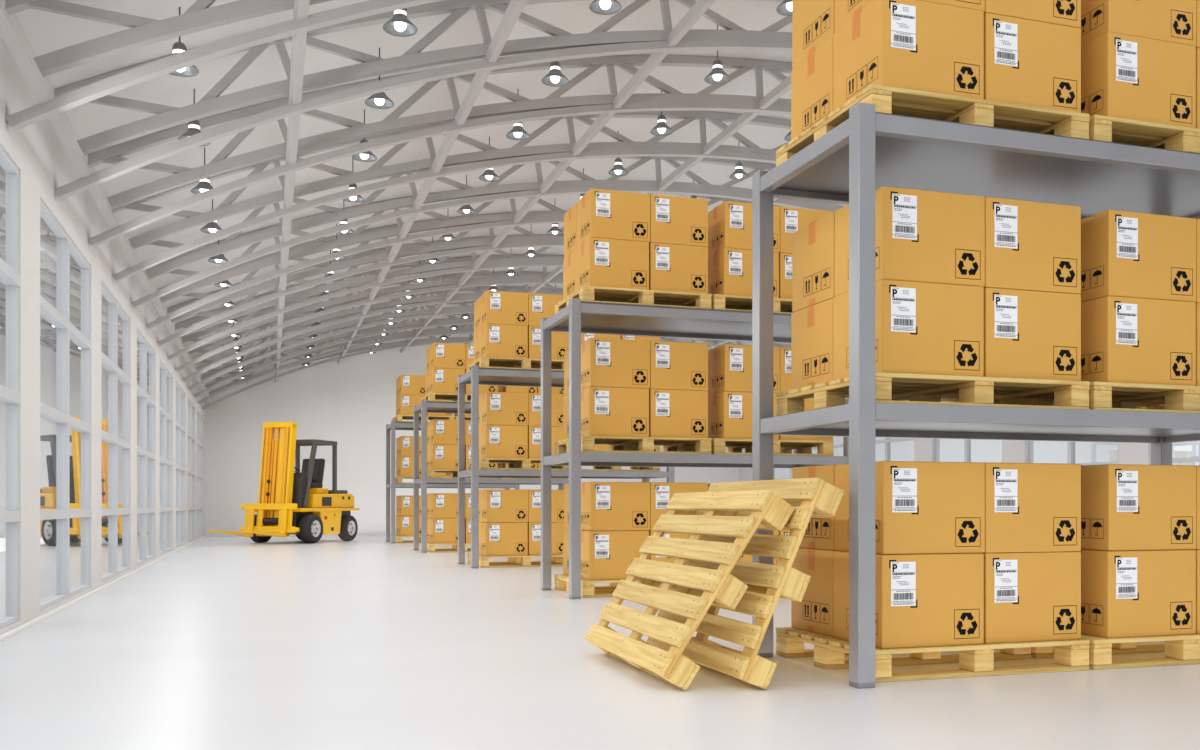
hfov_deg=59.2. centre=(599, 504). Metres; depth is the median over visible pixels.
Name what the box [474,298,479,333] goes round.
cardboard box
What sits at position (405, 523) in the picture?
cardboard box
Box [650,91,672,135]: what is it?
pendant lamp
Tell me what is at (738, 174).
pendant lamp
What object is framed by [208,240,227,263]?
pendant lamp
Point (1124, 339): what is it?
cardboard box
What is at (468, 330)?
roof truss
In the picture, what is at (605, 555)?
cardboard box
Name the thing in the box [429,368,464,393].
cardboard box
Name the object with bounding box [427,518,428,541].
cardboard box
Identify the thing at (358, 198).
pendant lamp
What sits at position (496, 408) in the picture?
cardboard box
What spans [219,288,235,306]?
pendant lamp
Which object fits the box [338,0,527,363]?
roof beam
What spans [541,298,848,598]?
storage rack
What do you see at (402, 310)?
pendant lamp
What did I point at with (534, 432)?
cardboard box
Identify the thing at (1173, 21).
cardboard box
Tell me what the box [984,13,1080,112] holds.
cardboard box
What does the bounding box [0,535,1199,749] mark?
floor
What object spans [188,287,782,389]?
roof truss
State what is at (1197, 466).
cardboard box
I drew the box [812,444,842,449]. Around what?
window
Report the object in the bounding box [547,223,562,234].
pendant lamp
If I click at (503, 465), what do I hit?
cardboard box
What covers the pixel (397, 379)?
cardboard box
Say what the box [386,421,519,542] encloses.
storage rack
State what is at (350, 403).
wall
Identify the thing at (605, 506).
cardboard box
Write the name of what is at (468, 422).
cardboard box
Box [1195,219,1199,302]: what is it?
cardboard box
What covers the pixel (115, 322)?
window
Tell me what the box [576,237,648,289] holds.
cardboard box
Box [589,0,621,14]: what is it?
pendant lamp
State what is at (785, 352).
cardboard box
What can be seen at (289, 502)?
forklift
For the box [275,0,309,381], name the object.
roof beam
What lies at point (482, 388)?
cardboard box
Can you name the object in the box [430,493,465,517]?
cardboard box
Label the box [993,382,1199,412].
wooden pallet
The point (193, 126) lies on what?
pendant lamp
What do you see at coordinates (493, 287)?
pendant lamp
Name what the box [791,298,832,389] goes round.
cardboard box
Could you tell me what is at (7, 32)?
roof beam
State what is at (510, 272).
pendant lamp
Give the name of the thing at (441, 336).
pendant lamp
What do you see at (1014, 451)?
wall
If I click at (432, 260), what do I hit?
pendant lamp
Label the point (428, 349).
cardboard box
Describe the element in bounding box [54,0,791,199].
roof truss
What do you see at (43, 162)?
wall
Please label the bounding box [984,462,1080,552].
cardboard box
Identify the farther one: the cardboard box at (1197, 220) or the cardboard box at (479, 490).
the cardboard box at (479, 490)
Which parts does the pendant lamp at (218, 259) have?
lamp shade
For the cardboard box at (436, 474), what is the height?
0.454 m
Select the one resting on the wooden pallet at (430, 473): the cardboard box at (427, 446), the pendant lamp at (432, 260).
the cardboard box at (427, 446)
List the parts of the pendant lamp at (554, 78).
lamp shade, bulb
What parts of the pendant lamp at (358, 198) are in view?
lamp shade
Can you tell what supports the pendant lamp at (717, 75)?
hanging from the ceiling
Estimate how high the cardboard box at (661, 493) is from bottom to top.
0.454 m
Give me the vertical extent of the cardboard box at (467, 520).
0.454 m
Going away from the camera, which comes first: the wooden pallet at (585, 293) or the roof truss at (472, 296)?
the wooden pallet at (585, 293)
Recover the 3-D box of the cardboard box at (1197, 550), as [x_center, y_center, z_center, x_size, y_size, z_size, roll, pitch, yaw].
[3.426,0.467,5.995,0.586,0.454,0.466,0,0,-17]
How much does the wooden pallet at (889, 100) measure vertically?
0.156 m
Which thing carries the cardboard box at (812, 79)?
on the wooden pallet at (889, 100)
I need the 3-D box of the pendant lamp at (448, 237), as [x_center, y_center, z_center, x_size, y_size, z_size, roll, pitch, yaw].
[-2.399,-4.457,16.673,0.274,0.556,0.274,0,0,-17]
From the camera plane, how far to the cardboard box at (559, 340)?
14.63 m
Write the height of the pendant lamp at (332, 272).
0.544 m
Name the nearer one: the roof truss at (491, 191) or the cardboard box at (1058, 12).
the cardboard box at (1058, 12)
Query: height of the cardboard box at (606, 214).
0.454 m
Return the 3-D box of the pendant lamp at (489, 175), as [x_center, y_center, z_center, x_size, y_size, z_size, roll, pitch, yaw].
[-1.421,-4.457,13.563,0.274,0.556,0.274,0,0,-17]
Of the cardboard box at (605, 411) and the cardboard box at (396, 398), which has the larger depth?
the cardboard box at (396, 398)
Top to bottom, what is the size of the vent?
0.200 m
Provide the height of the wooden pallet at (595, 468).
0.156 m
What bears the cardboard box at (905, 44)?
on the wooden pallet at (889, 100)
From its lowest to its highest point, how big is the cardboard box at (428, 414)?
0.454 m
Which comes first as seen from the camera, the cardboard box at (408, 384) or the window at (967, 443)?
the window at (967, 443)
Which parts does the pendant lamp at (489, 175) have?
lamp shade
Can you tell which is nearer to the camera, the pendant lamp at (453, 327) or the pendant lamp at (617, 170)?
the pendant lamp at (617, 170)
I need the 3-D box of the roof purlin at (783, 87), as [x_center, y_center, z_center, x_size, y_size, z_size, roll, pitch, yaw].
[0.046,-4.536,17.676,0.076,0.094,26.697,0,0,-17]
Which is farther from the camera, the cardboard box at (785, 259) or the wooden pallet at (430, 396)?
the wooden pallet at (430, 396)
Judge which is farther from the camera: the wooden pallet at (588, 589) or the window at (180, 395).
the window at (180, 395)
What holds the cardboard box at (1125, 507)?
on the cardboard box at (1134, 593)
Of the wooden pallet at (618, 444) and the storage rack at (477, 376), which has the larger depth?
the storage rack at (477, 376)
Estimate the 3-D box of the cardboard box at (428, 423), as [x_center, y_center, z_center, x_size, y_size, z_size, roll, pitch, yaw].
[-2.926,-1.318,19.742,0.586,0.454,0.466,0,0,-17]
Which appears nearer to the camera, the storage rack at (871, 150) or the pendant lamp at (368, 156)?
the storage rack at (871, 150)
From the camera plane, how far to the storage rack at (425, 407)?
19.22 m
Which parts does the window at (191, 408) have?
glass pane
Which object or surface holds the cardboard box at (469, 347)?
on the cardboard box at (482, 388)
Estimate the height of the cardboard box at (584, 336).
0.454 m
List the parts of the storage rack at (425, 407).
post, post, shelf panel, post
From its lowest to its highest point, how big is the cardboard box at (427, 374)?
0.454 m
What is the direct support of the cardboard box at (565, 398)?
on the wooden pallet at (618, 444)
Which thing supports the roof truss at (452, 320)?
attached to the ceiling
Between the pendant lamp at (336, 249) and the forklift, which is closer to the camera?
the pendant lamp at (336, 249)
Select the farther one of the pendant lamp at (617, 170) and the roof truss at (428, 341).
the roof truss at (428, 341)
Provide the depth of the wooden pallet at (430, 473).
19.08 m
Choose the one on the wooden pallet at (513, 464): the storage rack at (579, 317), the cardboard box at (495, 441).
the cardboard box at (495, 441)
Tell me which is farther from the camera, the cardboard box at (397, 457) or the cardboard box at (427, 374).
the cardboard box at (397, 457)
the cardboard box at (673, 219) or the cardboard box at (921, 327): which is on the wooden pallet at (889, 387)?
the cardboard box at (921, 327)
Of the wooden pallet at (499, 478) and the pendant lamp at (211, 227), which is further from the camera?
the wooden pallet at (499, 478)
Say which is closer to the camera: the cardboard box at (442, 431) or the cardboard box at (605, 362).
the cardboard box at (605, 362)
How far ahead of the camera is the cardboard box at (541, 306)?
14.58 m
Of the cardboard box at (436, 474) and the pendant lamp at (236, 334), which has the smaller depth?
the pendant lamp at (236, 334)
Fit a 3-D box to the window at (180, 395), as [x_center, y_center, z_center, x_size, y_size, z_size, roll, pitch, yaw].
[-8.175,-0.750,20.465,0.099,3.076,2.366,0,0,-17]
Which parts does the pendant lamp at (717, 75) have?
lamp shade, bulb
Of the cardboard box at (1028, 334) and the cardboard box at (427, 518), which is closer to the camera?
the cardboard box at (1028, 334)
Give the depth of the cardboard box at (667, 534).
9.96 m
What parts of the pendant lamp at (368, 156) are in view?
lamp shade, bulb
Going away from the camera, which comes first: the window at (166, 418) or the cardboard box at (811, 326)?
the cardboard box at (811, 326)
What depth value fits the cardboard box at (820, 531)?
5.70 m
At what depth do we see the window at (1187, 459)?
17.05 m
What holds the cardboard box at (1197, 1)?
on the cardboard box at (1197, 49)
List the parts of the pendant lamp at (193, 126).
lamp shade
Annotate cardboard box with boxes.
[396,377,398,397]
[396,398,397,414]
[396,437,398,457]
[396,457,397,476]
[396,496,398,514]
[396,515,398,534]
[398,395,424,414]
[398,456,420,476]
[398,516,420,535]
[399,374,425,395]
[399,436,420,456]
[399,495,420,515]
[426,347,429,373]
[426,372,428,394]
[427,400,452,415]
[427,421,429,445]
[427,446,428,469]
[427,493,429,517]
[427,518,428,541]
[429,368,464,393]
[429,444,457,469]
[429,518,457,543]
[430,343,465,369]
[430,419,465,444]
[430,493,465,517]
[435,473,451,476]
[465,344,473,369]
[465,369,496,393]
[465,445,496,469]
[465,518,470,542]
[466,420,470,444]
[466,493,470,517]
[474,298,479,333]
[474,330,478,360]
[479,324,527,357]
[479,395,479,427]
[479,425,527,458]
[479,490,479,521]
[479,522,527,555]
[480,290,528,327]
[480,392,528,426]
[480,489,528,522]
[501,385,536,392]
[501,463,536,467]
[526,522,563,554]
[528,293,562,326]
[528,326,568,359]
[528,393,563,426]
[528,426,562,458]
[529,490,563,521]
[537,387,563,393]
[563,250,575,298]
[563,395,568,439]
[563,529,568,574]
[564,203,576,258]
[564,349,568,395]
[564,484,568,528]
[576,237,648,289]
[577,189,649,247]
[581,333,620,342]
[581,338,649,388]
[581,387,648,436]
[581,482,649,530]
[581,530,648,579]
[594,445,609,450]
[621,335,659,340]
[649,194,707,246]
[649,243,707,293]
[649,389,707,437]
[649,530,689,562]
[650,341,707,390]
[650,482,707,530]
[654,446,659,450]
[708,201,779,256]
[708,248,778,297]
[708,344,779,394]
[708,391,778,439]
[739,531,778,564]
[779,206,832,253]
[779,253,791,298]
[779,398,832,440]
[779,529,790,535]
[780,347,790,391]
[791,37,832,139]
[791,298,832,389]
[791,548,833,636]
[792,0,834,69]
[792,212,834,312]
[792,465,834,550]
[833,0,983,110]
[833,279,983,379]
[833,551,983,648]
[835,0,984,32]
[835,186,984,296]
[835,461,984,553]
[983,551,1080,643]
[984,0,1080,27]
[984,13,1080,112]
[984,197,1080,293]
[984,288,1080,380]
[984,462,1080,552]
[1076,549,1195,637]
[1080,0,1195,46]
[1080,209,1195,301]
[1081,32,1195,127]
[1081,296,1195,385]
[1081,464,1195,550]
[1194,549,1199,633]
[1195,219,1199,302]
[1196,0,1199,47]
[1196,48,1199,128]
[1196,303,1199,385]
[1196,465,1199,548]
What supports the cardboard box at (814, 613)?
on the wooden pallet at (977, 660)
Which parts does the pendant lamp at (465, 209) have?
lamp shade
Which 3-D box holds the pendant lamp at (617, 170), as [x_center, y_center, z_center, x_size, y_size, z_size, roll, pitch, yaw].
[0.243,-4.703,14.086,0.274,0.582,0.274,0,0,-17]
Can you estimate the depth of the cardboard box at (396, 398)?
24.30 m
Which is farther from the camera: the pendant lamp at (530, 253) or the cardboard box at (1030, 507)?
the pendant lamp at (530, 253)
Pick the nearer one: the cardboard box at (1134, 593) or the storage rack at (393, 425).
the cardboard box at (1134, 593)
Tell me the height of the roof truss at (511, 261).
2.638 m
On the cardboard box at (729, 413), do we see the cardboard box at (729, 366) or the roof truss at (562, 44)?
the cardboard box at (729, 366)
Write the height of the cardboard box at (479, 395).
0.454 m
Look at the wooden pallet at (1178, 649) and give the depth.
5.62 m
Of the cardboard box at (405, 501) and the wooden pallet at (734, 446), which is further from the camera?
the cardboard box at (405, 501)
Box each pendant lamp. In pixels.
[168,7,198,76]
[178,89,209,145]
[191,148,212,194]
[200,199,221,233]
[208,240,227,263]
[214,254,232,287]
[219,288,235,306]
[225,318,238,322]
[228,323,240,336]
[232,338,242,348]
[314,292,326,314]
[319,273,332,298]
[325,250,338,281]
[331,224,345,259]
[338,200,353,233]
[342,158,363,202]
[352,110,376,161]
[365,48,393,108]
[383,8,417,36]
[393,305,404,312]
[402,280,415,298]
[412,254,426,282]
[425,237,440,263]
[439,228,456,241]
[439,317,448,338]
[449,325,458,329]
[457,175,475,214]
[460,301,470,318]
[479,137,499,181]
[488,269,499,290]
[504,268,517,275]
[506,89,529,139]
[523,247,538,257]
[541,61,568,86]
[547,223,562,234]
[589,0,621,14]
[608,131,627,175]
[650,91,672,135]
[704,25,730,83]
[729,142,748,179]
[776,0,791,15]
[784,131,790,140]
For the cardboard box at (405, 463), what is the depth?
23.65 m
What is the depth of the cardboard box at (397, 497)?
24.26 m
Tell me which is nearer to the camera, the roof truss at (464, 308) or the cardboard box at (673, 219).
the cardboard box at (673, 219)
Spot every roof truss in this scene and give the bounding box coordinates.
[5,0,442,130]
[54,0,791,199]
[88,55,791,247]
[112,111,790,281]
[131,156,843,308]
[146,192,785,328]
[158,213,563,345]
[167,235,563,359]
[175,255,563,371]
[182,272,790,381]
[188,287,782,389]
[194,301,721,397]
[198,313,673,403]
[202,324,473,409]
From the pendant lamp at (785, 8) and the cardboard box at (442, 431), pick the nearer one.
the pendant lamp at (785, 8)
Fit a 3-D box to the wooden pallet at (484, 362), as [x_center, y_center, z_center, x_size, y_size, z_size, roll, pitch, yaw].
[-1.151,-1.934,14.966,1.280,0.156,1.000,0,0,-17]
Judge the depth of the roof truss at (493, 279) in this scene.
20.27 m
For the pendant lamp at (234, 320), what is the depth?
18.77 m
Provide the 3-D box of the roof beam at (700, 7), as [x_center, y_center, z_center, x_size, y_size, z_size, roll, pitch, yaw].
[-1.615,-4.348,17.154,0.085,0.100,26.697,0,0,-17]
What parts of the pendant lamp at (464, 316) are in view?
lamp shade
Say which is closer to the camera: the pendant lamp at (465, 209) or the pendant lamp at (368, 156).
the pendant lamp at (368, 156)
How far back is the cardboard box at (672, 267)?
9.99 m
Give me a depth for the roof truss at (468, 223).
15.38 m
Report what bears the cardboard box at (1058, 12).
on the cardboard box at (1027, 62)
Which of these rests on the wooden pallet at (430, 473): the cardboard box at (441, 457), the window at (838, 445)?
the cardboard box at (441, 457)
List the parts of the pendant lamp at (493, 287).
lamp shade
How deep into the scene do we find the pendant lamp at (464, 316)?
24.93 m
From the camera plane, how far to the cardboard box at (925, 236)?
5.19 m
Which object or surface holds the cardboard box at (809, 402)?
on the wooden pallet at (734, 446)
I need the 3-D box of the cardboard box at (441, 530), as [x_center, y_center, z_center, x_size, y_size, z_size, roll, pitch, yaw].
[-2.795,0.467,19.280,0.586,0.454,0.466,0,0,-17]
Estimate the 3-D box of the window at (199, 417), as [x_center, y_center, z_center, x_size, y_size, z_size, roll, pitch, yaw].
[-9.986,-0.750,26.227,0.099,3.076,2.366,0,0,-17]
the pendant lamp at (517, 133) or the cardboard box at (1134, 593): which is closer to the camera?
the cardboard box at (1134, 593)
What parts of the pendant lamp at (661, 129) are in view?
lamp shade, bulb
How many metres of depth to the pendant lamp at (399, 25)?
8.38 m
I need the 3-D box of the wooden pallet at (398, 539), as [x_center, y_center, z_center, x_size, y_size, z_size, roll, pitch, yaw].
[-4.061,0.772,24.219,1.280,0.156,1.000,0,0,-17]
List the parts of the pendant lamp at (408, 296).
lamp shade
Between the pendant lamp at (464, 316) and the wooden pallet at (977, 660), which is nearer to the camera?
the wooden pallet at (977, 660)
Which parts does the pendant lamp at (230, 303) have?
lamp shade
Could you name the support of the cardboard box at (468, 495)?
on the cardboard box at (467, 520)
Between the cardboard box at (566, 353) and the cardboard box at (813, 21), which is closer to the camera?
the cardboard box at (813, 21)
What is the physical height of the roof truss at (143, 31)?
2.638 m
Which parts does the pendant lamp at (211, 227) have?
lamp shade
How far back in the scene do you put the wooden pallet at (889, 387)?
5.42 m
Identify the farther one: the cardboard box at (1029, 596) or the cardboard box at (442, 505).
the cardboard box at (442, 505)
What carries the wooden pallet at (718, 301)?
on the storage rack at (579, 317)
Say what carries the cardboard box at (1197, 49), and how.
on the wooden pallet at (1101, 128)
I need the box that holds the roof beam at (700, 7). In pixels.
[400,0,715,352]
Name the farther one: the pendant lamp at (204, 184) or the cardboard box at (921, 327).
the pendant lamp at (204, 184)
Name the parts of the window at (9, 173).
glass pane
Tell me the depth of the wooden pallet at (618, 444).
10.05 m
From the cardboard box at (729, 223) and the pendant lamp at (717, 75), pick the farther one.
the pendant lamp at (717, 75)
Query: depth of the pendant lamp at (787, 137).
13.12 m
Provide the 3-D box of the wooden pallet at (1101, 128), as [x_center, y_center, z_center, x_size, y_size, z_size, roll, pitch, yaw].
[3.007,-1.934,6.105,1.280,0.156,1.000,0,0,-17]
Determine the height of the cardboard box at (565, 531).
0.454 m
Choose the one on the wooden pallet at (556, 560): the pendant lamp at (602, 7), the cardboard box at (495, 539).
the cardboard box at (495, 539)
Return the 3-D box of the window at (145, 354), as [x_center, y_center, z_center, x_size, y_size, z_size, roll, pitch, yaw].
[-6.363,-0.750,14.703,0.099,3.076,2.366,0,0,-17]
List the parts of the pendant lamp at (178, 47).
lamp shade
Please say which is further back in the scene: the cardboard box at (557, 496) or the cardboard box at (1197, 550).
the cardboard box at (557, 496)
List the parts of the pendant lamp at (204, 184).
lamp shade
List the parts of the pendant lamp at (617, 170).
lamp shade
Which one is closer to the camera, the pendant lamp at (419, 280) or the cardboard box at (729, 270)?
the cardboard box at (729, 270)
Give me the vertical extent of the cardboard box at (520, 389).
0.454 m
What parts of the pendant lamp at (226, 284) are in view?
lamp shade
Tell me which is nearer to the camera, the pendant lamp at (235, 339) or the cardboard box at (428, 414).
the pendant lamp at (235, 339)
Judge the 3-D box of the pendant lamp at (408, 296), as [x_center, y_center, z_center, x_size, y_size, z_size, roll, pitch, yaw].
[-3.866,-4.457,21.338,0.274,0.556,0.274,0,0,-17]
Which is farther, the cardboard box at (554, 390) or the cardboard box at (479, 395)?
the cardboard box at (554, 390)
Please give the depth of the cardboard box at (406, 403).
23.66 m
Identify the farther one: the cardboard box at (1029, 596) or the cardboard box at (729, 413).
the cardboard box at (729, 413)
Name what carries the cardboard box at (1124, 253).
on the cardboard box at (1124, 339)
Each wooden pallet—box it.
[392,415,453,421]
[395,476,420,483]
[395,535,420,542]
[421,393,480,401]
[427,470,498,478]
[427,542,470,551]
[454,416,470,419]
[468,357,563,371]
[468,458,568,469]
[468,553,562,567]
[499,478,567,478]
[555,286,711,313]
[555,436,711,454]
[555,574,620,597]
[581,466,659,470]
[584,490,794,690]
[646,478,843,689]
[678,438,833,455]
[694,294,792,313]
[776,84,1089,166]
[776,372,1089,415]
[776,627,1089,682]
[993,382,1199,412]
[1030,634,1199,669]
[1089,115,1199,152]
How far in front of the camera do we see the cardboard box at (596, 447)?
14.84 m
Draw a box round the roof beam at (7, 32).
[0,5,214,407]
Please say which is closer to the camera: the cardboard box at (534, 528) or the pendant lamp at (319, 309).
the cardboard box at (534, 528)
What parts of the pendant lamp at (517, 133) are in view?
lamp shade, bulb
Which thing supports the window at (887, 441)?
in the wall at (1014, 451)
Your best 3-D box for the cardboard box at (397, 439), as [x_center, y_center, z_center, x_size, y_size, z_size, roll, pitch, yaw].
[-4.380,-1.318,24.369,0.586,0.454,0.466,0,0,-17]
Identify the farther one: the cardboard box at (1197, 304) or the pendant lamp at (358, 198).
the pendant lamp at (358, 198)
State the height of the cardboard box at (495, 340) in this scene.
0.454 m
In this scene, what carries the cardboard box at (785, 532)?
on the wooden pallet
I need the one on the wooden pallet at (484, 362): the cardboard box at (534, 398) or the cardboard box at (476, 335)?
the cardboard box at (476, 335)
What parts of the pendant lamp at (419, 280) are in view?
lamp shade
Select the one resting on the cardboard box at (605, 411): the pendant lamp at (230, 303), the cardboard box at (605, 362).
the cardboard box at (605, 362)
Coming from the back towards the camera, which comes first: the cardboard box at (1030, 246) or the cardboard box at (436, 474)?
the cardboard box at (436, 474)
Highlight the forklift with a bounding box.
[208,422,359,542]
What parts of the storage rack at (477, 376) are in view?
post, post, shelf panel, post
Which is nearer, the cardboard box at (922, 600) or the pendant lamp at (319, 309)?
the cardboard box at (922, 600)
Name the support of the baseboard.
attached to the wall at (43, 162)
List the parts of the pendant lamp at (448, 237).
lamp shade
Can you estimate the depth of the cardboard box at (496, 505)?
14.45 m
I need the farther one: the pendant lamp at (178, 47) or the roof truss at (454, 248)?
the roof truss at (454, 248)
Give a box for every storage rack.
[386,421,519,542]
[413,400,568,552]
[458,366,674,567]
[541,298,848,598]
[752,102,1199,688]
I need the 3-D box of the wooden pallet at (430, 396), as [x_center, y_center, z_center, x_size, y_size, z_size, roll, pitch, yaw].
[-2.606,-1.934,19.592,1.280,0.156,1.000,0,0,-17]
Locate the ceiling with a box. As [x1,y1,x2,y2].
[15,0,845,376]
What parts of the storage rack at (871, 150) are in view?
post, post, shelf panel, shelf panel, post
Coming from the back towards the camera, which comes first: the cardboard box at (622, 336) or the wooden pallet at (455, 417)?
the wooden pallet at (455, 417)
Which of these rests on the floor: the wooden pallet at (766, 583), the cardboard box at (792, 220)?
the wooden pallet at (766, 583)
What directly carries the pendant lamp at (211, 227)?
hanging from the ceiling
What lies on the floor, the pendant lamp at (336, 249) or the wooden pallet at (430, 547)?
the wooden pallet at (430, 547)
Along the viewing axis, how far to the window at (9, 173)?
7.06 m
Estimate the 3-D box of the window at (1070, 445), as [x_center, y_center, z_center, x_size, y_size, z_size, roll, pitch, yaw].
[8.672,-0.750,19.430,0.099,3.076,2.366,0,0,-17]
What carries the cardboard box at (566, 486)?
on the cardboard box at (565, 531)
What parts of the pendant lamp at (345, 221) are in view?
lamp shade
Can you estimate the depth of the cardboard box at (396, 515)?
24.26 m
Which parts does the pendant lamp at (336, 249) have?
lamp shade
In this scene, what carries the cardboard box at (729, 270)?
on the wooden pallet at (718, 301)
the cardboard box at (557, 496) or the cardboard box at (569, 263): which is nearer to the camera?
the cardboard box at (569, 263)
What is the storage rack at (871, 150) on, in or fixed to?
on the floor
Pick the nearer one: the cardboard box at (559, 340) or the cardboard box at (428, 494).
the cardboard box at (559, 340)
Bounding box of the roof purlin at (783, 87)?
[464,75,790,343]
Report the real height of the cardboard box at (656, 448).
0.454 m
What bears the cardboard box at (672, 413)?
on the wooden pallet at (618, 444)
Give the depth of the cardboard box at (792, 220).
10.35 m
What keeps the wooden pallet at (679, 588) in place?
on the floor
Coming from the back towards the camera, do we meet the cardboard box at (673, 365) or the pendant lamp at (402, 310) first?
the pendant lamp at (402, 310)
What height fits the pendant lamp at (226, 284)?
0.486 m
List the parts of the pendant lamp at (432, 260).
lamp shade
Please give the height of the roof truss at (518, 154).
2.638 m
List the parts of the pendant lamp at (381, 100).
lamp shade, bulb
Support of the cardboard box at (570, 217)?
on the cardboard box at (569, 263)
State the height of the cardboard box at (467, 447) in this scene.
0.454 m
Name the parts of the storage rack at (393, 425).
post, post, shelf panel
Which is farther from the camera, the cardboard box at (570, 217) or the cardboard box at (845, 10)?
the cardboard box at (570, 217)
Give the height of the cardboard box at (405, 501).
0.454 m
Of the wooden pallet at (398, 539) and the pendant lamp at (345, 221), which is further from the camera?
the wooden pallet at (398, 539)
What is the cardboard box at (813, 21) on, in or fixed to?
on the cardboard box at (812, 79)
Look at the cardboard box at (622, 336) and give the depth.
15.02 m
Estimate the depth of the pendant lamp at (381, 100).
9.94 m
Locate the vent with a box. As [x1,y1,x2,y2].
[322,497,331,505]
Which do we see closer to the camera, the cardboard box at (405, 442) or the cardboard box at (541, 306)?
the cardboard box at (541, 306)
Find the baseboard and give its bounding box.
[0,536,205,641]
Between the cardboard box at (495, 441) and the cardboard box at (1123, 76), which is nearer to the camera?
the cardboard box at (1123, 76)
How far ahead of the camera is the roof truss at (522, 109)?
10.83 m
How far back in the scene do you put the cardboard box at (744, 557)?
10.21 m
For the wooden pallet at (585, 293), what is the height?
0.156 m
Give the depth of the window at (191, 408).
23.34 m
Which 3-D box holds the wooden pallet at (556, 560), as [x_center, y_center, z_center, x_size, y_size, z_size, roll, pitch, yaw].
[-1.151,0.772,14.966,1.280,0.156,1.000,0,0,-17]
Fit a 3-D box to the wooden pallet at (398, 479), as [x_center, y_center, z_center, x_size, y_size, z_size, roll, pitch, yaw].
[-4.061,-0.559,24.219,1.280,0.156,1.000,0,0,-17]
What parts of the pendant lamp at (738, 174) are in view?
lamp shade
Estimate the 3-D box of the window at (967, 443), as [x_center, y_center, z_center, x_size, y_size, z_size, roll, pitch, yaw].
[7.766,-0.750,22.311,0.099,3.076,2.366,0,0,-17]
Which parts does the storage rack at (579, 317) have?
post, post, shelf panel, shelf panel, post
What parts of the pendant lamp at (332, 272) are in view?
lamp shade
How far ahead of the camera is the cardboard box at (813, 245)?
5.76 m
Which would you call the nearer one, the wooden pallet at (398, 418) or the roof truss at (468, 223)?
the roof truss at (468, 223)
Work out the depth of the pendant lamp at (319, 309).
20.76 m
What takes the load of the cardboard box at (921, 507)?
on the cardboard box at (922, 600)
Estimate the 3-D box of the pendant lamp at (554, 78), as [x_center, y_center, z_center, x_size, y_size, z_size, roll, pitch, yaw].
[-0.444,-4.457,10.453,0.274,0.556,0.274,0,0,-17]
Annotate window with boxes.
[0,145,19,628]
[40,199,90,609]
[102,282,129,581]
[137,329,154,564]
[160,360,172,554]
[176,382,184,546]
[188,398,194,541]
[197,410,202,537]
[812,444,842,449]
[875,438,914,460]
[932,439,1002,462]
[1026,441,1118,464]
[1149,443,1199,464]
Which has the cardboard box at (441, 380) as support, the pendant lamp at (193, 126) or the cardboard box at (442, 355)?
the cardboard box at (442, 355)
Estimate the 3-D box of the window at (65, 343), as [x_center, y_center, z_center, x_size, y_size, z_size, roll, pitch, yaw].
[-4.552,-0.750,8.941,0.099,3.076,2.366,0,0,-17]
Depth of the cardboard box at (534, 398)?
14.58 m
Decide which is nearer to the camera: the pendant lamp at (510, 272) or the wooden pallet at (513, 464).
the wooden pallet at (513, 464)
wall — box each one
[0,0,204,634]
[205,334,738,536]
[739,438,1148,481]
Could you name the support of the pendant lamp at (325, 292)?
hanging from the ceiling
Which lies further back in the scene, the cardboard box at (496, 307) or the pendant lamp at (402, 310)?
the pendant lamp at (402, 310)
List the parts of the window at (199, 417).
glass pane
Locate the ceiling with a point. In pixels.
(47, 32)
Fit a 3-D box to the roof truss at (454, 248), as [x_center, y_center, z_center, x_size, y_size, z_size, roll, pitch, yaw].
[0.703,-3.751,18.503,16.090,2.638,0.090,0,0,-17]

